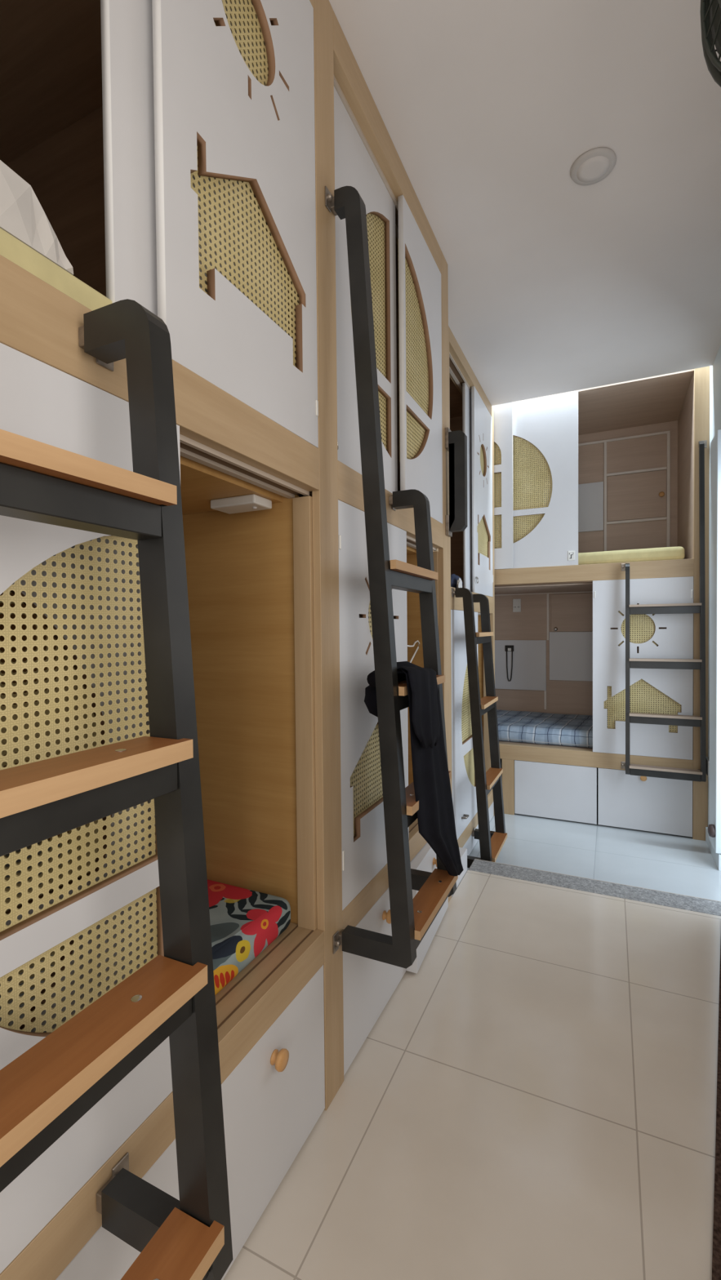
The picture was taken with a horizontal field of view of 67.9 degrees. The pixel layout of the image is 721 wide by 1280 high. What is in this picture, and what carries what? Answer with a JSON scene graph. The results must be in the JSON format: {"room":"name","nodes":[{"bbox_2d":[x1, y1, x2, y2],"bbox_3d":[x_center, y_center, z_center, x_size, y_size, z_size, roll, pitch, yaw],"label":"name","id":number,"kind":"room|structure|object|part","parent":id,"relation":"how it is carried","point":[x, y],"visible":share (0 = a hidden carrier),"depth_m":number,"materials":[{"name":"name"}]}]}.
{"room":"dormitory","nodes":[
{"label":"dormitory","id":0,"kind":"room"},
{"bbox_2d":[223,870,720,1279],"bbox_3d":[-0.675,1.210,0.917,3.400,0.200,3.835,0,1,25],"label":"floor","id":1,"kind":"structure","parent":0,"point":[536,1100],"depth_m":1.24,"materials":[{"name":"beige tile"}]},
{"bbox_2d":[0,0,343,1279],"bbox_3d":[-1.140,-0.191,1.213,1.942,2.599,1.083,0,1,25],"label":"bunk bed","id":2,"kind":"object","parent":1,"relation":"on","point":[179,155],"visible":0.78,"depth_m":0.96,"materials":[{"name":"brown wood"}]},
{"bbox_3d":[-0.433,0.206,0.618,0.002,0.701,0.344,0,1,25],"label":"cane panel","id":3,"kind":"part","parent":2,"relation":"part of","materials":[{"name":"beige wicker"}]},
{"bbox_3d":[-1.201,-1.471,1.208,1.800,0.012,0.904,0,1,25],"label":"ceiling panel","id":4,"kind":"part","parent":2,"relation":"part of","materials":[{"name":"brown wood"}]},
{"bbox_2d":[0,227,112,311],"bbox_3d":[-1.157,-0.456,1.181,1.822,0.056,0.818,0,1,25],"label":"mattress","id":5,"kind":"object","parent":2,"relation":"on","point":[11,248],"visible":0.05,"depth_m":0.67,"materials":[{"name":"beige fabric"}]},
{"bbox_2d":[0,160,73,275],"bbox_3d":[-0.591,-0.537,0.644,0.346,0.118,0.291,0,1,25],"label":"pillow","id":6,"kind":"object","parent":5,"relation":"on","point":[22,215],"visible":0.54,"depth_m":0.65,"materials":[{"name":"grey fabric"}]},
{"bbox_3d":[-0.378,0.190,0.653,0.002,0.707,0.350,0,1,25],"label":"cane panel","id":7,"kind":"part","parent":2,"relation":"part of","materials":[{"name":"beige wicker"}]},
{"bbox_3d":[-0.413,0.187,0.638,0.017,1.001,0.442,0,1,25],"label":"sliding door","id":8,"kind":"part","parent":2,"relation":"part of","materials":[{"name":"beige wicker"}]},
{"bbox_3d":[-0.379,0.182,0.627,0.017,1.011,0.464,0,1,25],"label":"sliding door","id":9,"kind":"part","parent":2,"relation":"part of","materials":[{"name":"beige wicker"}]},
{"bbox_2d":[0,298,232,1279],"bbox_3d":[-0.319,-0.132,0.489,0.205,1.764,0.403,0,1,25],"label":"ladder","id":10,"kind":"object","parent":2,"relation":"attached to","point":[49,1087],"visible":1,"depth_m":0.60,"materials":[{"name":"black metal"}]},
{"bbox_3d":[-0.334,-0.377,0.685,0.014,0.044,0.050,0,1,25],"label":"mounting plate","id":11,"kind":"part","parent":10,"relation":"part of","materials":[{"name":"metal"}]},
{"bbox_3d":[-0.323,0.723,0.708,0.014,0.044,0.050,0,1,25],"label":"mounting plate","id":12,"kind":"part","parent":10,"relation":"part of","materials":[{"name":"metal"}]},
{"bbox_3d":[-0.376,0.936,0.635,0.016,0.339,0.445,0,1,25],"label":"drawer","id":13,"kind":"part","parent":2,"relation":"part of","materials":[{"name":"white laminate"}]},
{"bbox_2d":[0,841,290,1026],"bbox_3d":[-1.149,0.643,1.234,1.792,0.079,0.878,0,1,25],"label":"mattress","id":14,"kind":"object","parent":2,"relation":"on","point":[244,922],"visible":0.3,"depth_m":1.15,"materials":[{"name":"fabric"}]},
{"bbox_3d":[-0.974,0.181,1.654,1.834,1.043,0.018,0,1,25],"label":"panel","id":15,"kind":"part","parent":2,"relation":"part of","materials":[{"name":"brown wood"}]},
{"bbox_3d":[-0.985,-0.952,1.630,1.834,1.074,0.018,0,1,25],"label":"panel","id":16,"kind":"part","parent":2,"relation":"part of","materials":[{"name":"brown wood"}]},
{"bbox_3d":[-0.329,-0.377,0.829,0.100,0.094,0.902,0,1,25],"label":"rail","id":17,"kind":"part","parent":2,"relation":"part of","materials":[{"name":"brown wood"}]},
{"bbox_3d":[-0.319,0.721,0.853,0.100,0.075,0.902,0,1,25],"label":"sill","id":18,"kind":"part","parent":2,"relation":"part of","materials":[{"name":"brown wood"}]},
{"bbox_3d":[-0.262,-0.910,0.953,0.017,0.963,0.452,0,1,25],"label":"sliding door","id":19,"kind":"part","parent":2,"relation":"part of","materials":[{"name":"white laminate"}]},
{"bbox_3d":[-1.190,-0.321,1.232,1.800,0.014,0.904,0,1,25],"label":"ceiling panel","id":20,"kind":"part","parent":2,"relation":"part of","materials":[{"name":"brown wood"}]},
{"bbox_3d":[-0.205,-0.916,1.000,0.017,0.972,0.458,0,1,25],"label":"sliding door","id":21,"kind":"part","parent":2,"relation":"part of","materials":[{"name":"white laminate"}]},
{"bbox_2d":[210,493,271,514],"bbox_3d":[-0.275,-0.311,1.235,0.125,0.025,0.070,0,1,25],"label":"lamp","id":22,"kind":"object","parent":2,"relation":"attached to","point":[248,503],"visible":1,"depth_m":1.21,"materials":[{"name":"white plastic"}]},
{"bbox_3d":[-0.221,-1.132,0.988,0.002,0.196,0.196,0,1,25],"label":"cane panel","id":23,"kind":"part","parent":2,"relation":"part of","materials":[{"name":"beige wicker"}]},
{"bbox_3d":[-0.210,-0.717,1.012,0.002,0.315,0.376,0,1,25],"label":"cane panel","id":24,"kind":"part","parent":2,"relation":"part of","materials":[{"name":"beige wicker"}]},
{"bbox_3d":[-0.186,0.926,1.043,0.016,0.339,0.448,0,1,25],"label":"drawer","id":25,"kind":"part","parent":2,"relation":"part of","materials":[{"name":"white laminate"}]},
{"bbox_3d":[-0.159,0.823,1.051,0.026,0.038,0.038,0,1,25],"label":"knob","id":26,"kind":"part","parent":2,"relation":"part of","materials":[{"name":"brown wood"}]},
{"bbox_3d":[-0.098,-0.521,1.205,0.004,0.035,0.008,0,1,25],"label":"edge pull","id":27,"kind":"part","parent":2,"relation":"part of","materials":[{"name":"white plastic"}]},
{"bbox_3d":[-0.081,-0.202,1.266,0.020,2.599,0.092,0,1,25],"label":"post","id":28,"kind":"part","parent":2,"relation":"part of","materials":[{"name":"brown wood"}]},
{"bbox_2d":[231,10,466,1075],"bbox_3d":[-0.681,-0.215,2.134,1.996,2.599,1.014,0,1,25],"label":"bunk bed","id":29,"kind":"object","parent":1,"relation":"on","point":[408,265],"depth_m":1.62,"materials":[{"name":"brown wood"}]},
{"bbox_3d":[-0.050,-0.239,1.308,0.004,0.035,0.008,0,1,25],"label":"edge pull","id":30,"kind":"part","parent":29,"relation":"part of","materials":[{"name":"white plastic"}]},
{"bbox_3d":[-0.042,0.546,1.325,0.004,0.050,0.008,0,1,25],"label":"edge pull","id":31,"kind":"part","parent":29,"relation":"part of","materials":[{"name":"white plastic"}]},
{"bbox_3d":[0.007,-0.925,1.535,0.017,0.963,0.486,0,1,25],"label":"sliding door","id":32,"kind":"part","parent":29,"relation":"part of","materials":[{"name":"white laminate"}]},
{"bbox_3d":[0.037,0.373,1.543,0.002,0.314,0.404,0,1,25],"label":"cane panel","id":33,"kind":"part","parent":29,"relation":"part of","materials":[{"name":"beige wicker"}]},
{"bbox_3d":[0.015,0.164,1.548,0.017,1.001,0.450,0,1,25],"label":"sliding door","id":34,"kind":"part","parent":29,"relation":"part of","materials":[{"name":"white laminate"}]},
{"bbox_3d":[0.017,-0.951,1.580,0.002,0.769,0.315,0,1,25],"label":"cane panel","id":35,"kind":"part","parent":29,"relation":"part of","materials":[{"name":"beige wicker"}]},
{"bbox_3d":[0.041,-0.067,1.551,0.002,0.196,0.196,0,1,25],"label":"cane panel","id":36,"kind":"part","parent":29,"relation":"part of","materials":[{"name":"beige wicker"}]},
{"bbox_3d":[0.091,-0.400,1.730,0.100,0.094,0.902,0,1,25],"label":"rail","id":37,"kind":"part","parent":29,"relation":"part of","materials":[{"name":"brown wood"}]},
{"bbox_3d":[0.044,0.159,1.535,0.017,1.011,0.481,0,1,25],"label":"sliding door","id":38,"kind":"part","parent":29,"relation":"part of","materials":[{"name":"white laminate"}]},
{"bbox_3d":[0.044,0.913,1.536,0.016,0.339,0.448,0,1,25],"label":"drawer","id":39,"kind":"part","parent":29,"relation":"part of","materials":[{"name":"white laminate"}]},
{"bbox_3d":[0.101,0.698,1.753,0.100,0.075,0.902,0,1,25],"label":"sill","id":40,"kind":"part","parent":29,"relation":"part of","materials":[{"name":"brown wood"}]},
{"bbox_3d":[0.080,0.807,1.564,0.026,0.038,0.038,0,1,25],"label":"knob","id":41,"kind":"part","parent":29,"relation":"part of","materials":[{"name":"brown wood"}]},
{"bbox_3d":[-0.781,-1.494,2.108,1.800,0.012,0.905,0,1,25],"label":"ceiling panel","id":42,"kind":"part","parent":29,"relation":"part of","materials":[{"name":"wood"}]},
{"bbox_2d":[324,186,457,968],"bbox_3d":[0.108,-0.156,1.408,0.202,1.800,0.430,0,1,25],"label":"ladder","id":43,"kind":"object","parent":29,"relation":"attached to","point":[411,918],"visible":0.87,"depth_m":1.23,"materials":[{"name":"black metal"}]},
{"bbox_3d":[-0.066,-1.028,1.258,0.014,0.044,0.052,0,1,25],"label":"mounting plate","id":44,"kind":"part","parent":43,"relation":"part of","materials":[{"name":"metal"}]},
{"bbox_3d":[-0.049,0.726,1.295,0.014,0.044,0.052,0,1,25],"label":"mounting plate","id":45,"kind":"part","parent":43,"relation":"part of","materials":[{"name":"metal"}]},
{"bbox_3d":[0.100,-0.417,1.615,0.014,0.044,0.050,0,1,25],"label":"mounting plate","id":46,"kind":"part","parent":43,"relation":"part of","materials":[{"name":"metal"}]},
{"bbox_2d":[364,661,463,875],"bbox_3d":[0.152,0.374,1.422,0.156,0.640,0.400,0,1,29],"label":"trousers","id":47,"kind":"object","parent":43,"relation":"on","point":[431,780],"visible":0.91,"depth_m":1.33,"materials":[{"name":"black fabric"}]},
{"bbox_3d":[-0.565,-0.975,2.531,1.834,1.074,0.018,0,1,25],"label":"panel","id":48,"kind":"part","parent":29,"relation":"part of","materials":[{"name":"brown wood"}]},
{"bbox_3d":[-0.770,-0.344,2.133,1.800,0.014,0.905,0,1,25],"label":"ceiling panel","id":49,"kind":"part","parent":29,"relation":"part of","materials":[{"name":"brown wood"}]},
{"bbox_3d":[0.192,-0.939,1.874,0.002,0.713,0.318,0,1,25],"label":"cane panel","id":50,"kind":"part","parent":29,"relation":"part of","materials":[{"name":"beige wicker"}]},
{"bbox_2d":[407,640,419,662],"bbox_3d":[0.158,0.111,2.079,0.014,0.217,0.226,1,2,44],"label":"wire hanger","id":51,"kind":"object","parent":29,"relation":"hanging from","point":[417,641],"visible":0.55,"depth_m":2.13,"materials":[{"name":"white plastic"}]},
{"bbox_3d":[-0.554,0.158,2.555,1.834,1.043,0.018,0,1,25],"label":"panel","id":52,"kind":"part","parent":29,"relation":"part of","materials":[{"name":"brown wood"}]},
{"bbox_3d":[0.222,-0.940,1.915,0.017,0.972,0.426,0,1,25],"label":"sliding door","id":53,"kind":"part","parent":29,"relation":"part of","materials":[{"name":"white laminate"}]},
{"bbox_3d":[0.251,0.903,1.937,0.052,0.339,0.445,0,1,25],"label":"drawer","id":54,"kind":"part","parent":29,"relation":"part of","materials":[{"name":"white laminate"}]},
{"bbox_3d":[0.274,0.797,1.923,0.026,0.038,0.038,0,1,25],"label":"knob","id":55,"kind":"part","parent":29,"relation":"part of","materials":[{"name":"brown wood"}]},
{"bbox_3d":[0.339,-0.225,2.167,0.020,2.599,0.092,0,1,25],"label":"post","id":56,"kind":"part","parent":29,"relation":"part of","materials":[{"name":"brown wood"}]},
{"bbox_3d":[0.354,-0.808,2.159,0.013,0.080,0.052,0,1,25],"label":"mounting plate","id":57,"kind":"part","parent":29,"relation":"part of","materials":[{"name":"wood"}]},
{"bbox_3d":[0.357,-0.461,2.166,0.013,0.080,0.052,0,1,25],"label":"mounting plate","id":58,"kind":"part","parent":29,"relation":"part of","materials":[{"name":"wood"}]},
{"bbox_3d":[0.385,-0.635,2.149,0.078,0.427,0.052,0,1,25],"label":"grab handle","id":59,"kind":"part","parent":29,"relation":"part of","materials":[{"name":"black metal"}]},
{"bbox_2d":[467,858,720,915],"bbox_3d":[1.115,1.170,2.270,1.300,0.210,0.132,0,1,25],"label":"threshold","id":60,"kind":"object","parent":1,"relation":"on","point":[646,895],"depth_m":2.31,"materials":[{"name":"stone"}]},
{"bbox_2d":[711,936,720,1279],"bbox_3d":[0.928,1.084,1.268,0.428,0.006,1.792,0,1,25],"label":"floor mat","id":61,"kind":"object","parent":1,"relation":"on","point":[716,1250],"visible":1,"depth_m":1.09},
{"bbox_2d":[328,0,720,405],"bbox_3d":[-0.038,-1.532,1.215,4.300,0.060,5.040,0,1,25],"label":"ceiling","id":62,"kind":"structure","parent":0,"point":[557,284],"depth_m":1.74,"materials":[{"name":"paint"}]},
{"bbox_2d":[569,146,616,185],"bbox_3d":[0.745,-1.513,1.716,0.136,0.015,0.136,0,1,25],"label":"recessed light","id":63,"kind":"object","parent":62,"relation":"in","point":[596,164],"visible":1,"depth_m":1.70,"materials":[{"name":"white plastic"}]},
{"bbox_2d":[500,758,597,785],"bbox_3d":[1.275,-0.444,4.030,4.300,3.260,1.120,0,1,25],"label":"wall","id":64,"kind":"structure","parent":0,"point":[500,758],"depth_m":4.64,"materials":[{"name":"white paint"}]},
{"bbox_2d":[466,775,720,901],"bbox_3d":[0.975,1.253,3.389,4.300,0.100,2.592,0,1,25],"label":"floor","id":65,"kind":"structure","parent":0,"point":[679,864],"depth_m":3.01,"materials":[{"name":"grey tile"}]},
{"bbox_2d":[413,326,494,897],"bbox_3d":[-0.227,-0.165,3.339,2.034,2.759,1.546,0,1,25],"label":"bunk bed","id":66,"kind":"object","parent":65,"relation":"on","point":[471,412],"visible":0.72,"depth_m":3.13,"materials":[{"name":"brown wood"}]},
{"bbox_3d":[0.348,-0.152,2.466,0.020,2.759,0.430,0,1,25],"label":"post","id":67,"kind":"part","parent":66,"relation":"part of","materials":[{"name":"brown wood"}]},
{"bbox_3d":[-0.248,-1.530,3.529,1.800,0.012,1.059,0,1,25],"label":"ceiling panel","id":68,"kind":"part","parent":66,"relation":"part of","materials":[{"name":"brown wood"}]},
{"bbox_2d":[450,573,461,587],"bbox_3d":[0.517,-0.317,2.958,0.075,0.096,0.271,0,1,25],"label":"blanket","id":69,"kind":"object","parent":66,"relation":"on","point":[454,578],"visible":0.29,"depth_m":2.88,"materials":[{"name":"blue fabric"}]},
{"bbox_3d":[0.002,-0.909,4.024,1.834,1.280,0.018,0,1,25],"label":"panel","id":70,"kind":"part","parent":66,"relation":"part of","materials":[{"name":"brown wood"}]},
{"bbox_2d":[456,577,462,587],"bbox_3d":[0.531,-0.302,2.869,0.026,0.064,0.074,0,1,31],"label":"cloth","id":71,"kind":"object","parent":66,"relation":"on","point":[459,584],"visible":0.8,"depth_m":2.85,"materials":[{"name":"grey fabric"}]},
{"bbox_3d":[0.573,0.436,2.946,0.017,1.190,0.598,0,1,25],"label":"sliding door","id":72,"kind":"part","parent":66,"relation":"part of","materials":[{"name":"white laminate"}]},
{"bbox_3d":[0.560,0.946,2.867,0.032,0.014,0.056,0,1,25],"label":"door handle","id":73,"kind":"part","parent":66,"relation":"part of","materials":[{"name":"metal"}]},
{"bbox_3d":[0.599,0.444,3.027,0.002,0.891,0.394,0,1,25],"label":"cane panel","id":74,"kind":"part","parent":66,"relation":"part of","materials":[{"name":"beige wicker"}]},
{"bbox_3d":[0.562,1.162,2.926,0.016,0.100,0.517,0,1,25],"label":"drawer","id":75,"kind":"part","parent":66,"relation":"part of","materials":[{"name":"white laminate"}]},
{"bbox_3d":[0.626,-0.221,3.155,0.100,0.111,1.056,0,1,25],"label":"rail","id":76,"kind":"part","parent":66,"relation":"part of","materials":[{"name":"brown wood"}]},
{"bbox_3d":[0.014,0.433,4.052,1.834,1.222,0.018,0,1,25],"label":"panel","id":77,"kind":"part","parent":66,"relation":"part of","materials":[{"name":"white wood"}]},
{"bbox_3d":[0.711,-0.878,3.316,0.017,1.190,0.550,0,1,25],"label":"sliding door","id":78,"kind":"part","parent":66,"relation":"part of","materials":[{"name":"white laminate"}]},
{"bbox_3d":[0.638,1.066,3.182,0.100,0.077,1.056,0,1,25],"label":"sill","id":79,"kind":"part","parent":66,"relation":"part of","materials":[{"name":"brown wood"}]},
{"bbox_2d":[451,587,506,867],"bbox_3d":[0.645,0.436,2.844,0.198,1.402,0.458,0,1,25],"label":"ladder","id":80,"kind":"object","parent":66,"relation":"attached to","point":[491,842],"visible":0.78,"depth_m":2.67,"materials":[{"name":"black metal"}]},
{"bbox_3d":[0.470,-0.237,2.686,0.014,0.044,0.056,0,1,25],"label":"mounting plate","id":81,"kind":"part","parent":80,"relation":"part of","materials":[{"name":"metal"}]},
{"bbox_3d":[0.769,-0.884,3.365,0.017,1.200,0.519,0,1,25],"label":"sliding door","id":82,"kind":"part","parent":66,"relation":"part of","materials":[{"name":"white laminate"}]},
{"bbox_3d":[0.749,-1.120,3.347,0.002,0.220,0.220,0,1,25],"label":"cane panel","id":83,"kind":"part","parent":66,"relation":"part of","materials":[{"name":"beige wicker"}]},
{"bbox_3d":[0.761,-0.623,3.373,0.002,0.359,0.420,0,1,25],"label":"cane panel","id":84,"kind":"part","parent":66,"relation":"part of","materials":[{"name":"beige wicker"}]},
{"bbox_3d":[0.785,1.150,3.403,0.016,0.100,0.529,0,1,25],"label":"drawer","id":85,"kind":"part","parent":66,"relation":"part of","materials":[{"name":"white laminate"}]},
{"bbox_3d":[0.896,-0.182,3.640,0.020,2.759,0.050,0,1,25],"label":"post","id":86,"kind":"part","parent":66,"relation":"part of","materials":[{"name":"brown wood"}]},
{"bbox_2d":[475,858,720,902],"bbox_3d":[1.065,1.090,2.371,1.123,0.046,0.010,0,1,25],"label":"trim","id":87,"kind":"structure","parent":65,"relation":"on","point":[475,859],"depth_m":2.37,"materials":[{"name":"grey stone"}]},
{"bbox_2d":[491,366,709,840],"bbox_3d":[1.513,-0.253,3.883,1.589,2.880,0.910,0,1,25],"label":"bunk bed","id":88,"kind":"object","parent":65,"relation":"on","point":[611,467],"visible":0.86,"depth_m":3.54,"materials":[{"name":"brown wood"}]},
{"bbox_3d":[0.844,-1.001,3.698,0.284,0.778,0.002,0,1,25],"label":"cane panel","id":89,"kind":"part","parent":88,"relation":"part of","materials":[{"name":"beige wicker"}]},
{"bbox_3d":[0.823,-1.040,3.696,0.444,1.112,0.017,0,1,25],"label":"sliding door","id":90,"kind":"part","parent":88,"relation":"part of","materials":[{"name":"white laminate"}]},
{"bbox_3d":[1.017,1.007,3.685,0.081,0.378,0.030,0,1,25],"label":"post","id":91,"kind":"part","parent":88,"relation":"part of","materials":[{"name":"brown wood"}]},
{"bbox_2d":[505,645,513,680],"bbox_3d":[1.243,0.195,4.471,0.070,0.300,0.016,0,1,25],"label":"strap","id":92,"kind":"object","parent":88,"relation":"attached to","point":[508,648],"visible":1,"depth_m":4.46,"materials":[{"name":"black paint"}]},
{"bbox_2d":[512,598,520,612],"bbox_3d":[1.301,-0.287,4.457,0.064,0.110,0.010,0,1,25],"label":"power socket","id":93,"kind":"object","parent":88,"relation":"attached to","point":[516,602],"visible":1,"depth_m":4.45,"materials":[{"name":"white plastic"}]},
{"bbox_3d":[1.275,0.207,4.476,0.524,0.411,0.020,0,1,25],"label":"locker door","id":94,"kind":"part","parent":88,"relation":"part of","materials":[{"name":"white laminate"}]},
{"bbox_3d":[1.123,-1.018,3.592,0.338,0.785,0.002,0,1,25],"label":"cane panel","id":95,"kind":"part","parent":88,"relation":"part of","materials":[{"name":"beige wicker"}]},
{"bbox_3d":[1.166,-1.041,3.560,0.520,1.112,0.017,0,1,25],"label":"sliding door","id":96,"kind":"part","parent":88,"relation":"part of","materials":[{"name":"white laminate"}]},
{"bbox_3d":[1.503,-0.382,3.931,1.498,0.015,0.790,0,1,25],"label":"ceiling panel","id":97,"kind":"part","parent":88,"relation":"part of","materials":[{"name":"brown wood"}]},
{"bbox_3d":[1.287,1.003,3.555,0.513,0.366,0.016,0,1,25],"label":"drawer","id":98,"kind":"part","parent":88,"relation":"part of","materials":[{"name":"white laminate"}]},
{"bbox_3d":[1.749,0.130,4.254,0.470,0.390,0.020,0,1,25],"label":"locker door","id":99,"kind":"part","parent":88,"relation":"part of","materials":[{"name":"white laminate"}]},
{"bbox_3d":[1.682,-1.041,4.255,0.448,0.375,0.020,0,1,25],"label":"locker door","id":100,"kind":"part","parent":88,"relation":"part of","materials":[{"name":"white laminate"}]},
{"bbox_3d":[1.753,-0.219,4.245,0.455,0.299,0.016,0,1,25],"label":"locker door","id":101,"kind":"part","parent":88,"relation":"part of","materials":[{"name":"brown wood"}]},
{"bbox_3d":[1.679,0.163,4.308,1.498,1.126,0.018,0,1,25],"label":"panel","id":102,"kind":"part","parent":88,"relation":"part of","materials":[{"name":"brown wood"}]},
{"bbox_2d":[496,709,675,747],"bbox_3d":[1.513,0.648,3.938,1.450,0.120,0.755,0,1,25],"label":"mattress","id":103,"kind":"object","parent":88,"relation":"on","point":[526,726],"visible":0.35,"depth_m":3.73,"materials":[{"name":"blue fabric"}]},
{"bbox_3d":[1.667,-1.091,4.282,1.498,1.215,0.018,0,1,25],"label":"panel","id":104,"kind":"part","parent":88,"relation":"part of","materials":[{"name":"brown wood"}]},
{"bbox_3d":[1.318,-0.432,3.535,1.498,0.105,0.080,0,1,25],"label":"rail","id":105,"kind":"part","parent":88,"relation":"part of","materials":[{"name":"brown wood"}]},
{"bbox_3d":[1.478,-1.618,3.877,1.498,0.020,0.850,0,1,25],"label":"ceiling panel","id":106,"kind":"part","parent":88,"relation":"part of","materials":[{"name":"brown wood"}]},
{"bbox_3d":[1.330,0.767,3.561,1.498,0.098,0.080,0,1,25],"label":"sill","id":107,"kind":"part","parent":88,"relation":"part of","materials":[{"name":"brown wood"}]},
{"bbox_2d":[577,546,684,564],"bbox_3d":[1.711,-0.544,3.815,0.952,0.088,0.755,0,1,25],"label":"mattress","id":108,"kind":"object","parent":88,"relation":"on","point":[664,553],"visible":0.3,"depth_m":3.40,"materials":[{"name":"beige fabric"}]},
{"bbox_3d":[2.093,-1.091,4.067,0.396,0.345,0.010,0,1,25],"label":"locker door","id":109,"kind":"part","parent":88,"relation":"part of","materials":[{"name":"brown wood"}]},
{"bbox_3d":[1.723,-0.073,3.328,0.214,0.214,0.002,0,1,25],"label":"cane panel","id":110,"kind":"part","parent":88,"relation":"part of","materials":[{"name":"beige wicker"}]},
{"bbox_3d":[1.746,0.400,3.330,0.449,0.346,0.002,0,1,25],"label":"cane panel","id":111,"kind":"part","parent":88,"relation":"part of","materials":[{"name":"beige wicker"}]},
{"bbox_3d":[1.737,0.170,3.317,0.549,1.096,0.017,0,1,25],"label":"sliding door","id":112,"kind":"part","parent":88,"relation":"part of","materials":[{"name":"white laminate"}]},
{"bbox_3d":[1.750,0.854,3.313,0.038,0.038,0.026,0,1,25],"label":"knob","id":113,"kind":"part","parent":88,"relation":"part of","materials":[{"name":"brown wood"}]},
{"bbox_3d":[1.762,1.003,3.334,0.519,0.366,0.016,0,1,25],"label":"drawer","id":114,"kind":"part","parent":88,"relation":"part of","materials":[{"name":"white laminate"}]},
{"bbox_3d":[2.237,-1.083,3.981,0.038,0.038,0.026,0,1,25],"label":"knob","id":115,"kind":"part","parent":88,"relation":"part of","materials":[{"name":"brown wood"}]},
{"bbox_2d":[621,440,706,782],"bbox_3d":[1.797,-0.180,3.175,0.450,1.981,0.179,0,1,25],"label":"ladder","id":116,"kind":"object","parent":88,"relation":"attached to","point":[674,773],"visible":1,"depth_m":3.11,"materials":[{"name":"black metal"}]},
{"bbox_3d":[1.656,0.787,3.357,0.042,0.044,0.014,0,1,25],"label":"mounting plate","id":117,"kind":"part","parent":116,"relation":"part of","materials":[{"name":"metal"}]},
{"bbox_3d":[1.645,-0.453,3.330,0.042,0.044,0.014,0,1,25],"label":"mounting plate","id":118,"kind":"part","parent":116,"relation":"part of","materials":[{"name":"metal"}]},
{"bbox_3d":[2.009,-1.150,3.143,0.040,0.044,0.014,0,1,25],"label":"mounting plate","id":119,"kind":"part","parent":116,"relation":"part of","materials":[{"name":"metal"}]},
{"bbox_3d":[2.171,-1.081,3.573,0.016,1.215,0.840,0,1,25],"label":"panel","id":120,"kind":"part","parent":88,"relation":"part of","materials":[{"name":"brown wood"}]},
{"bbox_3d":[2.022,-0.243,3.184,0.076,2.880,0.030,0,1,25],"label":"post","id":121,"kind":"part","parent":88,"relation":"part of","materials":[{"name":"brown wood"}]},
{"bbox_2d":[707,344,720,825],"bbox_3d":[2.014,-0.405,3.007,0.056,3.210,2.230,0,1,25],"label":"wall","id":122,"kind":"structure","parent":0,"point":[714,370],"depth_m":3.04,"materials":[{"name":"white paint"}]},
{"bbox_2d":[705,756,708,777],"bbox_3d":[1.990,0.730,3.053,0.024,0.090,0.180,0,1,25],"label":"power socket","id":123,"kind":"object","parent":122,"relation":"attached to","point":[706,757],"visible":0.32,"depth_m":3.07,"materials":[{"name":"white plastic"}]},
{"bbox_2d":[705,826,720,871],"bbox_3d":[1.968,1.159,2.990,0.012,0.085,0.428,0,1,25],"label":"baseboard","id":124,"kind":"structure","parent":122,"relation":"attached to","point":[716,856],"depth_m":2.92,"materials":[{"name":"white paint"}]},
{"bbox_2d":[708,429,720,853],"bbox_3d":[1.909,0.009,2.880,0.026,2.210,0.232,0,1,25],"label":"door","id":125,"kind":"structure","parent":122,"relation":"in","point":[714,735],"depth_m":2.80,"materials":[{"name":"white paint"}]},
{"bbox_2d":[706,824,715,837],"bbox_3d":[1.864,1.011,2.837,0.040,0.067,0.067,0,1,25],"label":"door stop","id":126,"kind":"object","parent":125,"relation":"attached to","point":[711,828],"visible":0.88,"depth_m":2.82,"materials":[{"name":"brown plastic"}]},
{"bbox_3d":[0.747,-0.190,0.292,0.056,2.600,3.770,0,1,25],"label":"wall","id":127,"kind":"structure","parent":0,"visible":0},
{"bbox_2d":[699,0,720,87],"bbox_3d":[0.688,-1.002,0.700,0.394,0.442,0.378,0,1,25],"label":"wall fan","id":128,"kind":"object","parent":127,"relation":"attached to","point":[709,10],"visible":1,"depth_m":0.88,"materials":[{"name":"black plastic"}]}
]}

